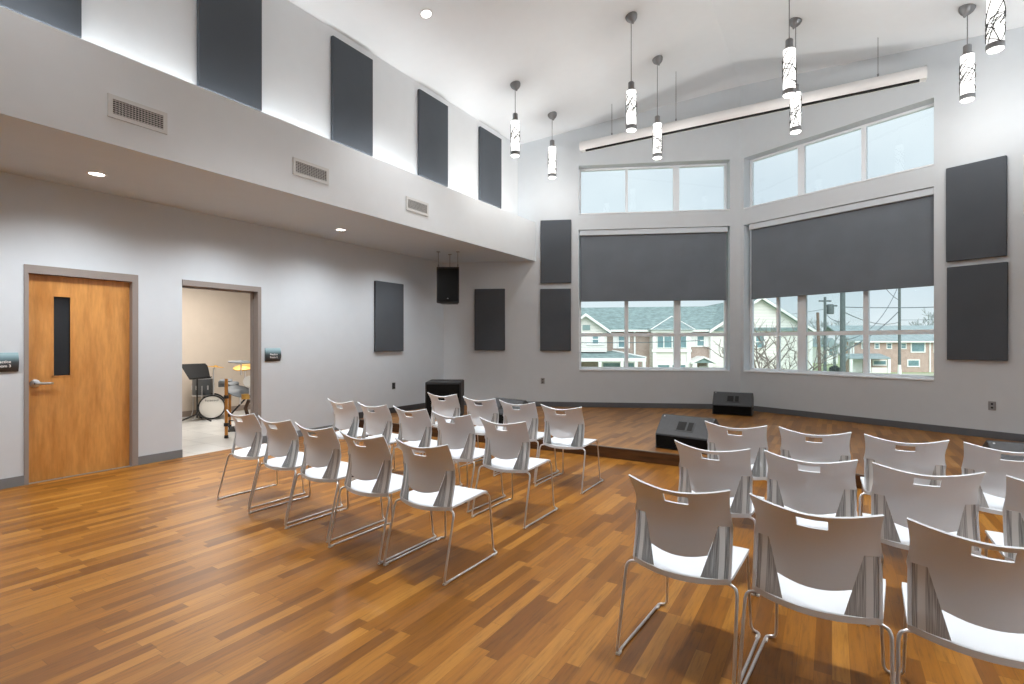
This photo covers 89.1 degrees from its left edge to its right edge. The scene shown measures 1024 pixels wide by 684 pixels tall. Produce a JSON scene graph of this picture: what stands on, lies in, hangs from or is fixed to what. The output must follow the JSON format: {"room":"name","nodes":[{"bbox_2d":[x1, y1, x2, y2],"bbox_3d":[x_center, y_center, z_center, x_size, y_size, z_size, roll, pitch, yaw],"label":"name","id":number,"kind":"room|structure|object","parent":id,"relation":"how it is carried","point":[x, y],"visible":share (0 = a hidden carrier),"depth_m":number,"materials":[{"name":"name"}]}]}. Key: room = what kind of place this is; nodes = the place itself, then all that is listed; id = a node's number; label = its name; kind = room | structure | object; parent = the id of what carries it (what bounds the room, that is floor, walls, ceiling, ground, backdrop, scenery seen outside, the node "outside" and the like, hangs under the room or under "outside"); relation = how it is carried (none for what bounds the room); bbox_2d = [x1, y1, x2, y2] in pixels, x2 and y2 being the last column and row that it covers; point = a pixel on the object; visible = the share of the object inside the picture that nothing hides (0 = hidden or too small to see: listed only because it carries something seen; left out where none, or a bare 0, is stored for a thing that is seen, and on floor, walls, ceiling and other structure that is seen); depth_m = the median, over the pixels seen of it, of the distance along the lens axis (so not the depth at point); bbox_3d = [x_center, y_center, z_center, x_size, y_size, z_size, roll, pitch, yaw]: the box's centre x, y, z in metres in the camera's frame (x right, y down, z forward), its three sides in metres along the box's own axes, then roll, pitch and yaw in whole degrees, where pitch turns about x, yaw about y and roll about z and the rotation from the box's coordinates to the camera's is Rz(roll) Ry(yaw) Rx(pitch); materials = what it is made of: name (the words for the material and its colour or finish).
{"room":"recital hall","nodes":[
{"label":"recital hall","id":0,"kind":"room"},
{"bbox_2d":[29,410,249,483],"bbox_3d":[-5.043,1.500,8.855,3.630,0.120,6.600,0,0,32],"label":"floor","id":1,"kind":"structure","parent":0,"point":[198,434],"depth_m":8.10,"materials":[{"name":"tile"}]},
{"bbox_2d":[182,363,211,421],"bbox_3d":[-5.740,0.912,9.581,0.482,1.059,0.553,0,0,14],"label":"music stand","id":2,"kind":"object","parent":1,"relation":"on","point":[193,371],"visible":0.95,"depth_m":9.58,"materials":[{"name":"black metal"}]},
{"bbox_2d":[191,377,214,415],"bbox_3d":[-6.005,1.051,10.099,0.431,0.763,0.440,0,0,-26],"label":"floor tom","id":3,"kind":"object","parent":1,"relation":"on","point":[205,386],"depth_m":9.98,"materials":[{"name":"silver metal"}]},
{"bbox_2d":[193,365,224,419],"bbox_3d":[-5.729,0.928,9.944,0.615,1.011,0.430,0,0,-26],"label":"bass drum","id":4,"kind":"object","parent":1,"relation":"on","point":[212,406],"visible":0.98,"depth_m":9.80,"materials":[{"name":"white plastic"}]},
{"bbox_2d":[218,360,249,437],"bbox_3d":[-4.508,0.860,8.516,0.594,1.160,1.366,0,0,-26],"label":"drum set","id":5,"kind":"object","parent":1,"relation":"on","point":[233,388],"visible":0.79,"depth_m":8.50,"materials":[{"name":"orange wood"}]},
{"bbox_2d":[182,288,249,410],"bbox_3d":[-6.631,0.065,9.832,0.100,2.750,6.600,0,0,32],"label":"wall","id":6,"kind":"structure","parent":0,"point":[215,324],"depth_m":10.63,"materials":[{"name":"beige paint"}]},
{"bbox_2d":[182,404,249,416],"bbox_3d":[-6.583,1.385,9.803,0.012,0.110,6.600,0,0,32],"label":"baseboard","id":7,"kind":"structure","parent":6,"relation":"attached to","point":[241,407],"depth_m":10.35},
{"bbox_2d":[0,171,443,478],"bbox_3d":[-4.565,-0.160,6.025,0.150,3.200,11.878,0,0,32],"label":"wall","id":8,"kind":"structure","parent":0,"point":[317,293],"depth_m":7.01,"materials":[{"name":"grey paint"}]},
{"bbox_2d":[0,352,18,371],"bbox_3d":[-5.014,0.190,5.116,0.037,0.190,0.240,0,0,32],"label":"room sign","id":9,"kind":"object","parent":8,"relation":"attached to","point":[9,362],"visible":1,"depth_m":5.15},
{"bbox_2d":[24,264,137,484],"bbox_3d":[-4.736,0.320,5.735,0.162,2.240,1.015,0,0,32],"label":"door","id":10,"kind":"structure","parent":8,"relation":"in","point":[81,326],"depth_m":5.70,"materials":[{"name":"wood"}]},
{"bbox_2d":[0,425,340,489],"bbox_3d":[-5.153,1.390,4.914,0.012,0.100,9.370,0,0,32],"label":"baseboard","id":11,"kind":"structure","parent":8,"relation":"attached to","point":[17,481],"depth_m":6.26,"materials":[{"name":"rubber"}]},
{"bbox_2d":[182,279,260,424],"bbox_3d":[-3.936,0.320,7.036,0.162,2.240,1.060,0,0,32],"label":"door frame","id":12,"kind":"structure","parent":8,"relation":"in","point":[255,292],"depth_m":7.42,"materials":[{"name":"paint"}]},
{"bbox_2d":[0,113,532,262],"bbox_3d":[-3.567,-1.735,5.825,1.759,0.090,12.585,0,0,32],"label":"soffit","id":13,"kind":"structure","parent":8,"relation":"attached to","point":[27,148],"depth_m":5.80,"materials":[{"name":"paint"}]},
{"bbox_2d":[436,251,458,303],"bbox_3d":[-1.183,-1.215,9.766,0.420,0.950,0.396,0,0,0],"label":"speaker","id":14,"kind":"object","parent":13,"relation":"hanging from","point":[447,277],"visible":1,"depth_m":9.57},
{"bbox_2d":[437,268,457,300],"bbox_3d":[-1.183,-1.073,9.577,0.384,0.605,0.015,0,0,0],"label":"grille","id":15,"kind":"object","parent":14,"relation":"attached to","point":[447,278],"depth_m":9.57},
{"bbox_2d":[265,348,280,360],"bbox_3d":[-3.490,0.170,7.595,0.037,0.190,0.240,0,0,32],"label":"room sign","id":16,"kind":"object","parent":8,"relation":"attached to","point":[271,354],"visible":1,"depth_m":7.58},
{"bbox_2d":[374,281,403,351],"bbox_3d":[-2.260,-0.480,9.580,0.050,1.270,0.710,0,0,32],"label":"acoustic panel","id":17,"kind":"object","parent":8,"relation":"attached to","point":[388,297],"visible":1,"depth_m":9.53,"materials":[{"name":"fabric"}]},
{"bbox_2d":[358,403,424,418],"bbox_3d":[-2.056,1.252,9.946,0.014,0.105,2.348,0,0,32],"label":"baseboard","id":18,"kind":"structure","parent":8,"relation":"attached to","point":[420,405],"depth_m":9.98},
{"bbox_2d":[81,0,517,215],"bbox_3d":[-3.189,-2.939,5.504,0.120,2.358,12.433,0,0,32],"label":"wall","id":19,"kind":"structure","parent":0,"point":[161,35],"depth_m":6.37,"materials":[{"name":"white paint"}]},
{"bbox_2d":[0,0,81,37],"bbox_3d":[-3.898,-3.300,4.189,0.050,1.360,0.690,0,0,32],"label":"acoustic panel","id":20,"kind":"object","parent":19,"relation":"attached to","point":[63,15],"visible":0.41,"depth_m":4.31,"materials":[{"name":"fabric"}]},
{"bbox_2d":[197,0,261,110],"bbox_3d":[-3.028,-3.300,5.603,0.050,1.360,0.690,0,0,32],"label":"acoustic panel","id":21,"kind":"object","parent":19,"relation":"attached to","point":[229,32],"visible":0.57,"depth_m":5.58,"materials":[{"name":"fabric"}]},
{"bbox_2d":[0,6,534,260],"bbox_3d":[-2.958,-2.085,5.450,0.330,0.790,12.585,0,0,32],"label":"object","id":22,"kind":"structure","parent":19,"relation":"attached to","point":[50,76],"depth_m":5.10,"materials":[{"name":"white paint"}]},
{"bbox_2d":[107,93,166,134],"bbox_3d":[-3.290,-2.013,4.584,0.012,0.195,0.460,0,0,32],"label":"air vent","id":23,"kind":"object","parent":22,"relation":"attached to","point":[119,108],"visible":1,"depth_m":4.57,"materials":[{"name":"metal"}]},
{"bbox_2d":[293,157,328,184],"bbox_3d":[-2.355,-2.013,6.104,0.012,0.195,0.490,0,0,32],"label":"air vent","id":24,"kind":"object","parent":22,"relation":"attached to","point":[301,168],"visible":1,"depth_m":6.09,"materials":[{"name":"metal"}]},
{"bbox_2d":[406,196,428,215],"bbox_3d":[-1.393,-2.013,7.667,0.012,0.195,0.480,0,0,32],"label":"air vent","id":25,"kind":"object","parent":22,"relation":"attached to","point":[414,205],"visible":1,"depth_m":7.66,"materials":[{"name":"metal"}]},
{"bbox_2d":[331,36,372,155],"bbox_3d":[-2.153,-3.300,7.025,0.050,1.360,0.690,0,0,32],"label":"acoustic panel","id":26,"kind":"object","parent":19,"relation":"attached to","point":[351,70],"visible":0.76,"depth_m":6.98,"materials":[{"name":"fabric"}]},
{"bbox_2d":[418,89,447,186],"bbox_3d":[-1.278,-3.300,8.447,0.050,1.360,0.710,0,0,32],"label":"acoustic panel","id":27,"kind":"object","parent":19,"relation":"attached to","point":[432,113],"visible":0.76,"depth_m":8.39,"materials":[{"name":"fabric"}]},
{"bbox_2d":[478,126,501,208],"bbox_3d":[-0.411,-3.300,9.857,0.050,1.360,0.720,0,0,32],"label":"acoustic panel","id":28,"kind":"object","parent":19,"relation":"attached to","point":[489,145],"visible":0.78,"depth_m":9.79,"materials":[{"name":"fabric"}]},
{"bbox_2d":[0,427,1023,683],"bbox_3d":[-0.517,1.500,2.079,10.880,0.120,9.400,0,0,32],"label":"floor","id":29,"kind":"structure","parent":0,"point":[139,574],"depth_m":2.97,"materials":[{"name":"brown wood"}]},
{"bbox_2d":[217,410,305,508],"bbox_3d":[-2.337,1.027,4.878,0.520,0.825,0.578,0,0,33],"label":"chair","id":30,"kind":"object","parent":29,"relation":"on","point":[248,433],"visible":0.9,"depth_m":4.67,"materials":[{"name":"plastic"}]},
{"bbox_2d":[248,415,342,524],"bbox_3d":[-1.852,1.027,4.486,0.520,0.825,0.578,0,0,33],"label":"chair","id":31,"kind":"object","parent":29,"relation":"on","point":[283,441],"visible":0.83,"depth_m":4.29,"materials":[{"name":"plastic"}]},
{"bbox_2d":[284,422,384,542],"bbox_3d":[-1.388,1.027,4.126,0.520,0.825,0.578,0,0,33],"label":"chair","id":32,"kind":"object","parent":29,"relation":"on","point":[318,450],"visible":0.84,"depth_m":3.93,"materials":[{"name":"plastic"}]},
{"bbox_2d":[327,398,371,478],"bbox_3d":[-1.751,1.027,5.857,0.520,0.825,0.578,0,0,36],"label":"chair","id":33,"kind":"object","parent":29,"relation":"on","point":[347,417],"visible":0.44,"depth_m":5.65,"materials":[{"name":"plastic"}]},
{"bbox_2d":[328,430,436,564],"bbox_3d":[-0.922,1.027,3.758,0.520,0.825,0.578,0,0,33],"label":"chair","id":34,"kind":"object","parent":29,"relation":"on","point":[370,464],"visible":0.9,"depth_m":3.57,"materials":[{"name":"plastic"}]},
{"bbox_2d":[351,402,420,480],"bbox_3d":[-1.314,1.027,5.518,0.520,0.825,0.578,0,0,35],"label":"chair","id":35,"kind":"object","parent":29,"relation":"on","point":[375,422],"visible":0.56,"depth_m":5.32,"materials":[{"name":"plastic"}]},
{"bbox_2d":[391,405,462,485],"bbox_3d":[-0.864,1.027,5.179,0.520,0.825,0.578,0,0,35],"label":"chair","id":36,"kind":"object","parent":29,"relation":"on","point":[411,429],"visible":0.63,"depth_m":4.99,"materials":[{"name":"plastic"}]},
{"bbox_2d":[383,437,497,585],"bbox_3d":[-0.461,1.027,3.465,0.520,0.825,0.578,0,0,33],"label":"chair","id":37,"kind":"object","parent":29,"relation":"on","point":[425,475],"visible":1,"depth_m":3.29,"materials":[{"name":"plastic"}]},
{"bbox_2d":[422,392,478,463],"bbox_3d":[-0.755,1.027,6.587,0.520,0.825,0.578,0,0,30],"label":"chair","id":38,"kind":"object","parent":29,"relation":"on","point":[450,407],"visible":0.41,"depth_m":6.39,"materials":[{"name":"plastic"}]},
{"bbox_2d":[432,411,505,512],"bbox_3d":[-0.423,1.027,4.794,0.520,0.825,0.578,0,0,34],"label":"chair","id":39,"kind":"object","parent":29,"relation":"on","point":[462,449],"visible":0.68,"depth_m":4.59,"materials":[{"name":"plastic"}]},
{"bbox_2d":[457,396,502,473],"bbox_3d":[-0.263,1.027,6.098,0.520,0.825,0.578,0,0,32],"label":"chair","id":40,"kind":"object","parent":29,"relation":"on","point":[486,410],"visible":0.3,"depth_m":5.91,"materials":[{"name":"plastic"}]},
{"bbox_2d":[471,417,557,528],"bbox_3d":[0.034,1.027,4.403,0.520,0.825,0.578,0,0,32],"label":"chair","id":41,"kind":"object","parent":29,"relation":"on","point":[504,445],"visible":0.98,"depth_m":4.23,"materials":[{"name":"plastic"}]},
{"bbox_2d":[493,399,558,482],"bbox_3d":[0.167,1.027,5.722,0.520,0.825,0.578,0,0,32],"label":"chair","id":42,"kind":"object","parent":29,"relation":"on","point":[528,411],"visible":0.57,"depth_m":5.51,"materials":[{"name":"plastic"}]},
{"bbox_2d":[534,404,602,493],"bbox_3d":[0.595,1.027,5.330,0.520,0.825,0.578,0,0,31],"label":"chair","id":43,"kind":"object","parent":29,"relation":"on","point":[563,428],"visible":1,"depth_m":5.16,"materials":[{"name":"plastic"}]},
{"bbox_2d":[616,474,760,683],"bbox_3d":[0.856,1.027,2.486,0.520,0.825,0.578,0,0,35],"label":"chair","id":44,"kind":"object","parent":29,"relation":"on","point":[675,540],"visible":1,"depth_m":2.32,"materials":[{"name":"plastic"}]},
{"bbox_2d":[359,405,1023,488],"bbox_3d":[3.216,1.430,8.147,10.880,0.260,4.892,0,0,32],"label":"stage platform","id":45,"kind":"object","parent":29,"relation":"on","point":[620,433],"visible":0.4,"depth_m":7.53,"materials":[{"name":"brown wood"}]},
{"bbox_2d":[425,379,463,418],"bbox_3d":[-1.171,0.983,9.125,0.610,0.645,0.634,0,0,0],"label":"subwoofer","id":46,"kind":"object","parent":45,"relation":"on","point":[438,387],"visible":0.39,"depth_m":8.81,"materials":[{"name":"wood"}]},
{"bbox_2d":[426,384,458,415],"bbox_3d":[-1.171,0.973,8.815,0.560,0.545,0.015,0,0,0],"label":"grille","id":47,"kind":"object","parent":46,"relation":"attached to","point":[435,389],"depth_m":8.81,"materials":[{"name":"metal"}]},
{"bbox_2d":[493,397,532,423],"bbox_3d":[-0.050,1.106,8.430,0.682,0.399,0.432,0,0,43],"label":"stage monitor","id":48,"kind":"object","parent":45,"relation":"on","point":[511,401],"visible":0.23,"depth_m":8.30,"materials":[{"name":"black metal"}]},
{"bbox_2d":[655,414,719,454],"bbox_3d":[2.171,1.106,6.418,0.682,0.399,0.432,0,0,41],"label":"stage monitor","id":49,"kind":"object","parent":45,"relation":"on","point":[692,431],"visible":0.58,"depth_m":6.33,"materials":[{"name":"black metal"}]},
{"bbox_2d":[656,435,706,449],"bbox_3d":[2.034,1.215,6.262,0.630,0.150,0.018,0,0,41],"label":"grille","id":50,"kind":"object","parent":49,"relation":"attached to","point":[662,441],"depth_m":6.28,"materials":[{"name":"metal"}]},
{"bbox_2d":[712,391,753,415],"bbox_3d":[4.068,1.106,9.571,0.682,0.399,0.432,0,0,29],"label":"stage monitor","id":51,"kind":"object","parent":45,"relation":"on","point":[724,403],"visible":1,"depth_m":9.44,"materials":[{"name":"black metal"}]},
{"bbox_2d":[713,405,750,415],"bbox_3d":[3.969,1.215,9.390,0.630,0.150,0.018,0,0,29],"label":"grille","id":52,"kind":"object","parent":51,"relation":"attached to","point":[740,410],"depth_m":9.38,"materials":[{"name":"metal"}]},
{"bbox_2d":[982,440,1023,460],"bbox_3d":[4.705,1.106,4.671,0.682,0.399,0.432,0,0,27],"label":"stage monitor","id":53,"kind":"object","parent":45,"relation":"on","point":[998,445],"visible":0.2,"depth_m":4.72,"materials":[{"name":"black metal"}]},
{"bbox_2d":[674,440,764,595],"bbox_3d":[1.342,1.027,3.343,0.520,0.825,0.578,0,0,37],"label":"chair","id":54,"kind":"object","parent":29,"relation":"on","point":[733,471],"visible":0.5,"depth_m":3.15,"materials":[{"name":"plastic"}]},
{"bbox_2d":[705,421,767,480],"bbox_3d":[1.837,1.027,4.185,0.520,0.825,0.578,0,0,33],"label":"chair","id":55,"kind":"object","parent":29,"relation":"on","point":[753,438],"visible":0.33,"depth_m":3.97,"materials":[{"name":"plastic"}]},
{"bbox_2d":[756,450,857,596],"bbox_3d":[1.760,1.027,3.053,0.520,0.825,0.578,0,0,33],"label":"chair","id":56,"kind":"object","parent":29,"relation":"on","point":[824,492],"visible":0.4,"depth_m":2.87,"materials":[{"name":"plastic"}]},
{"bbox_2d":[779,426,851,489],"bbox_3d":[2.275,1.027,3.901,0.520,0.825,0.578,0,0,32],"label":"chair","id":57,"kind":"object","parent":29,"relation":"on","point":[834,447],"visible":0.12,"depth_m":3.72,"materials":[{"name":"plastic"}]},
{"bbox_2d":[737,493,895,683],"bbox_3d":[1.285,1.027,2.174,0.520,0.825,0.578,0,0,37],"label":"chair","id":58,"kind":"object","parent":29,"relation":"on","point":[834,573],"visible":0.97,"depth_m":2.01,"materials":[{"name":"plastic"}]},
{"bbox_2d":[859,434,948,515],"bbox_3d":[2.693,1.027,3.603,0.520,0.825,0.578,0,0,30],"label":"chair","id":59,"kind":"object","parent":29,"relation":"on","point":[923,460],"visible":0.38,"depth_m":3.42,"materials":[{"name":"plastic"}]},
{"bbox_2d":[862,462,985,626],"bbox_3d":[2.163,1.027,2.781,0.520,0.825,0.578,0,0,27],"label":"chair","id":60,"kind":"object","parent":29,"relation":"on","point":[953,506],"visible":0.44,"depth_m":2.60,"materials":[{"name":"plastic"}]},
{"bbox_2d":[895,517,1023,683],"bbox_3d":[1.701,1.027,1.887,0.520,0.825,0.578,0,0,34],"label":"chair","id":61,"kind":"object","parent":29,"relation":"on","point":[956,599],"visible":0.88,"depth_m":1.77,"materials":[{"name":"plastic"}]},
{"bbox_2d":[961,442,1023,515],"bbox_3d":[3.125,1.027,3.319,0.520,0.825,0.578,0,0,31],"label":"chair","id":62,"kind":"object","parent":29,"relation":"on","point":[992,491],"visible":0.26,"depth_m":3.20,"materials":[{"name":"plastic"}]},
{"bbox_2d":[984,475,1023,560],"bbox_3d":[2.608,1.027,2.492,0.520,0.825,0.578,0,0,32],"label":"chair","id":63,"kind":"object","parent":29,"relation":"on","point":[1013,523],"visible":0.49,"depth_m":2.45,"materials":[{"name":"plastic"}]},
{"bbox_2d":[444,86,740,403],"bbox_3d":[1.464,-1.835,10.753,6.148,6.550,0.300,0,0,7],"label":"wall","id":64,"kind":"structure","parent":0,"point":[516,372],"depth_m":10.62,"materials":[{"name":"grey paint"}]},
{"bbox_2d":[475,289,504,350],"bbox_3d":[-0.462,-0.485,10.813,0.638,1.280,0.050,0,0,7],"label":"acoustic panel","id":65,"kind":"object","parent":64,"relation":"attached to","point":[489,303],"visible":1,"depth_m":10.79,"materials":[{"name":"fabric"}]},
{"bbox_2d":[540,220,570,282],"bbox_3d":[0.897,-1.870,10.647,0.627,1.290,0.050,0,0,7],"label":"acoustic panel","id":66,"kind":"object","parent":64,"relation":"attached to","point":[555,235],"visible":1,"depth_m":10.62,"materials":[{"name":"fabric"}]},
{"bbox_2d":[540,289,570,350],"bbox_3d":[0.892,-0.475,10.647,0.627,1.270,0.050,0,0,7],"label":"acoustic panel","id":67,"kind":"object","parent":64,"relation":"attached to","point":[555,304],"visible":1,"depth_m":10.62,"materials":[{"name":"fabric"}]},
{"bbox_2d":[464,400,711,408],"bbox_3d":[1.536,1.255,10.586,5.957,0.100,0.015,0,0,7],"label":"baseboard","id":68,"kind":"structure","parent":64,"relation":"attached to","point":[548,404],"depth_m":10.50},
{"bbox_2d":[579,232,729,370],"bbox_3d":[2.848,-0.874,10.562,2.949,2.863,0.282,0,0,7],"label":"window","id":69,"kind":"structure","parent":64,"relation":"in","point":[676,334],"depth_m":10.58,"materials":[{"name":"white metal"}]},
{"bbox_2d":[580,227,727,301],"bbox_3d":[2.834,-1.577,10.520,2.909,1.455,0.110,0,0,7],"label":"roller shade","id":70,"kind":"object","parent":69,"relation":"attached to","point":[657,264],"visible":1,"depth_m":10.51,"materials":[{"name":"fabric"}]},
{"bbox_2d":[579,163,729,214],"bbox_3d":[2.848,-3.119,10.562,2.949,0.993,0.282,0,0,7],"label":"window","id":71,"kind":"structure","parent":64,"relation":"in","point":[675,167],"depth_m":10.58,"materials":[{"name":"white metal"}]},
{"bbox_2d":[288,0,1023,144],"bbox_3d":[0.798,-4.631,4.217,8.400,1.158,14.620,0,0,32],"label":"ceiling","id":72,"kind":"structure","parent":0,"point":[571,59],"depth_m":7.95,"materials":[{"name":"paint"}]},
{"bbox_2d":[510,81,520,157],"bbox_3d":[0.056,-3.745,8.713,0.175,1.233,0.176,0,0,32],"label":"pendant lamp","id":73,"kind":"object","parent":72,"relation":"hanging from","point":[515,85],"visible":1,"depth_m":8.66,"materials":[{"name":"glass"}]},
{"bbox_2d":[511,120,518,157],"bbox_3d":[0.054,-3.420,8.714,0.142,0.581,0.142,0,0,32],"label":"diffuser","id":74,"kind":"object","parent":73,"relation":"attached to","point":[514,123],"depth_m":8.65,"materials":[{"name":"white"}]},
{"bbox_2d":[548,111,556,178],"bbox_3d":[0.763,-3.745,9.863,0.175,1.233,0.176,0,0,32],"label":"pendant lamp","id":75,"kind":"object","parent":72,"relation":"hanging from","point":[552,115],"visible":1,"depth_m":9.80,"materials":[{"name":"glass"}]},
{"bbox_2d":[548,146,555,178],"bbox_3d":[0.761,-3.420,9.864,0.142,0.581,0.142,0,0,32],"label":"diffuser","id":76,"kind":"object","parent":75,"relation":"attached to","point":[551,149],"depth_m":9.80,"materials":[{"name":"white"}]},
{"bbox_2d":[625,11,636,132],"bbox_3d":[1.759,-3.986,7.665,0.175,1.713,0.176,0,0,32],"label":"pendant lamp","id":77,"kind":"object","parent":72,"relation":"hanging from","point":[631,104],"visible":1,"depth_m":7.62,"materials":[{"name":"glass"}]},
{"bbox_2d":[626,89,635,132],"bbox_3d":[1.757,-3.420,7.666,0.142,0.581,0.142,0,0,32],"label":"diffuser","id":78,"kind":"object","parent":77,"relation":"attached to","point":[630,93],"depth_m":7.60,"materials":[{"name":"white"}]},
{"bbox_2d":[652,55,662,159],"bbox_3d":[2.467,-3.986,8.815,0.175,1.713,0.176,0,0,32],"label":"pendant lamp","id":79,"kind":"object","parent":72,"relation":"hanging from","point":[657,125],"visible":1,"depth_m":8.76,"materials":[{"name":"glass"}]},
{"bbox_2d":[653,122,661,159],"bbox_3d":[2.465,-3.420,8.816,0.142,0.581,0.142,0,0,32],"label":"diffuser","id":80,"kind":"object","parent":79,"relation":"attached to","point":[657,126],"depth_m":8.76,"materials":[{"name":"white"}]},
{"bbox_2d":[579,65,926,152],"bbox_3d":[3.654,-4.305,8.859,5.364,1.104,0.222,0,0,32],"label":"linear light fixture","id":81,"kind":"object","parent":72,"relation":"hanging from","point":[916,75],"visible":1,"depth_m":8.48,"materials":[{"name":"silver metal"}]},
{"bbox_2d":[782,0,796,97],"bbox_3d":[3.510,-3.976,6.588,0.175,1.694,0.176,0,0,32],"label":"pendant lamp","id":82,"kind":"object","parent":72,"relation":"hanging from","point":[789,66],"visible":1,"depth_m":6.54,"materials":[{"name":"glass"}]},
{"bbox_2d":[783,47,795,97],"bbox_3d":[3.512,-3.420,6.586,0.142,0.581,0.142,0,0,32],"label":"diffuser","id":83,"kind":"object","parent":82,"relation":"attached to","point":[789,53],"depth_m":6.53,"materials":[{"name":"white"}]},
{"bbox_2d":[789,17,801,133],"bbox_3d":[4.217,-3.976,7.737,0.175,1.694,0.176,0,0,32],"label":"pendant lamp","id":84,"kind":"object","parent":72,"relation":"hanging from","point":[795,105],"visible":0.91,"depth_m":7.68,"materials":[{"name":"glass"}]},
{"bbox_2d":[790,91,800,133],"bbox_3d":[4.219,-3.420,7.736,0.142,0.581,0.142,0,0,32],"label":"diffuser","id":85,"kind":"object","parent":84,"relation":"attached to","point":[795,102],"depth_m":7.68,"materials":[{"name":"white"}]},
{"bbox_2d":[958,4,975,102],"bbox_3d":[5.878,-3.742,6.716,0.175,1.226,0.176,0,0,32],"label":"pendant lamp","id":86,"kind":"object","parent":72,"relation":"hanging from","point":[967,74],"visible":1,"depth_m":6.67,"materials":[{"name":"glass"}]},
{"bbox_2d":[960,53,974,102],"bbox_3d":[5.880,-3.420,6.715,0.142,0.581,0.142,0,0,32],"label":"diffuser","id":87,"kind":"object","parent":86,"relation":"attached to","point":[967,60],"depth_m":6.66,"materials":[{"name":"white"}]},
{"bbox_2d":[985,0,1005,53],"bbox_3d":[5.171,-3.742,5.566,0.175,1.226,0.176,0,0,32],"label":"pendant lamp","id":88,"kind":"object","parent":72,"relation":"hanging from","point":[995,24],"visible":1,"depth_m":5.51,"materials":[{"name":"glass"}]},
{"bbox_2d":[741,27,1023,433],"bbox_3d":[6.332,-1.835,7.759,0.300,6.550,6.148,0,0,-34],"label":"wall","id":89,"kind":"structure","parent":0,"point":[991,125],"depth_m":7.71,"materials":[{"name":"grey paint"}]},
{"bbox_2d":[744,230,933,380],"bbox_3d":[5.482,-0.874,8.990,0.282,2.863,3.015,0,0,-34],"label":"window","id":90,"kind":"structure","parent":89,"relation":"in","point":[802,333],"depth_m":9.40,"materials":[{"name":"white metal"}]},
{"bbox_2d":[749,187,933,298],"bbox_3d":[5.469,-1.577,8.932,0.110,1.455,2.922,0,0,-34],"label":"roller shade","id":91,"kind":"object","parent":90,"relation":"attached to","point":[883,243],"visible":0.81,"depth_m":8.68,"materials":[{"name":"fabric"}]},
{"bbox_2d":[744,103,933,208],"bbox_3d":[5.482,-3.119,8.990,0.282,0.993,3.015,0,0,-34],"label":"window","id":92,"kind":"structure","parent":89,"relation":"in","point":[801,148],"depth_m":9.00,"materials":[{"name":"white metal"}]},
{"bbox_2d":[754,406,1023,441],"bbox_3d":[6.150,1.255,7.747,0.015,0.100,5.957,0,0,-34],"label":"baseboard","id":93,"kind":"structure","parent":89,"relation":"attached to","point":[890,423],"depth_m":7.99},
{"bbox_2d":[946,155,1006,261],"bbox_3d":[6.462,-1.845,7.250,0.050,1.350,0.649,0,0,-34],"label":"acoustic panel","id":94,"kind":"object","parent":89,"relation":"attached to","point":[976,192],"visible":1,"depth_m":7.22,"materials":[{"name":"fabric"}]},
{"bbox_2d":[947,262,1007,360],"bbox_3d":[6.468,-0.425,7.241,0.050,1.330,0.649,0,0,-34],"label":"acoustic panel","id":95,"kind":"object","parent":89,"relation":"attached to","point":[977,295],"visible":1,"depth_m":7.21,"materials":[{"name":"fabric"}]},
{"label":"outside","id":96,"kind":"structure","parent":0,"visible":0},
{"bbox_2d":[813,355,933,375],"bbox_3d":[0.000,5.090,144.000,320.000,0.300,260.000,0,0,0],"label":"lawn","id":97,"kind":"structure","parent":96,"point":[838,364],"depth_m":87.16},
{"bbox_2d":[581,298,815,369],"bbox_3d":[11.532,0.800,41.625,19.424,8.281,15.750,0,0,0],"label":"townhouse","id":98,"kind":"structure","parent":97,"relation":"on","point":[710,318],"depth_m":36.70,"materials":[{"name":"beige brick"}]},
{"bbox_2d":[702,318,796,368],"bbox_3d":[12.064,1.846,25.575,5.238,6.251,3.932,0,0,-43],"label":"bare tree","id":99,"kind":"object","parent":97,"relation":"on","point":[758,337],"visible":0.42,"depth_m":24.89,"materials":[{"name":"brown plant"}]},
{"bbox_2d":[754,339,840,370],"bbox_3d":[13.654,2.229,25.734,4.658,5.478,3.126,0,0,0],"label":"bare tree","id":100,"kind":"object","parent":97,"relation":"on","point":[795,357],"visible":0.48,"depth_m":25.43,"materials":[{"name":"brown plant"}]},
{"bbox_2d":[816,312,820,370],"bbox_3d":[17.759,1.591,30.000,0.400,6.706,0.207,0,0,0],"label":"utility pole","id":101,"kind":"object","parent":97,"relation":"on","point":[817,313],"visible":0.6,"depth_m":29.94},
{"bbox_2d":[813,338,838,363],"bbox_3d":[76.923,1.869,129.000,3.365,6.142,8.600,0,0,0],"label":"house","id":102,"kind":"structure","parent":97,"relation":"on","point":[830,341],"depth_m":125.43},
{"bbox_2d":[819,297,837,370],"bbox_3d":[36.465,-0.184,60.000,2.100,10.248,0.760,0,0,0],"label":"utility pole","id":103,"kind":"object","parent":97,"relation":"on","point":[830,307],"visible":0.93,"depth_m":59.89,"materials":[{"name":"brown wood"}]},
{"bbox_2d":[808,319,849,364],"bbox_3d":[61.023,0.045,100.763,7.364,9.891,9.546,0,0,0],"label":"bare tree","id":104,"kind":"object","parent":97,"relation":"on","point":[814,322],"visible":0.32,"depth_m":100.47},
{"bbox_2d":[840,293,845,371],"bbox_3d":[21.623,-1.224,34.000,0.356,12.328,0.356,0,0,0],"label":"utility pole","id":105,"kind":"object","parent":97,"relation":"on","point":[842,295],"visible":0.39,"depth_m":33.88,"materials":[{"name":"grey wood"}]},
{"bbox_2d":[827,325,933,372],"bbox_3d":[70.264,0.896,90.000,29.379,8.087,9.000,0,0,0],"label":"townhouse","id":106,"kind":"structure","parent":97,"relation":"on","point":[917,350],"depth_m":87.99,"materials":[{"name":"beige"}]},
{"bbox_2d":[897,288,901,373],"bbox_3d":[41.731,-3.076,56.000,0.533,16.032,0.560,0,0,0],"label":"utility pole","id":107,"kind":"object","parent":97,"relation":"on","point":[899,371],"visible":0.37,"depth_m":55.89,"materials":[{"name":"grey wood"}]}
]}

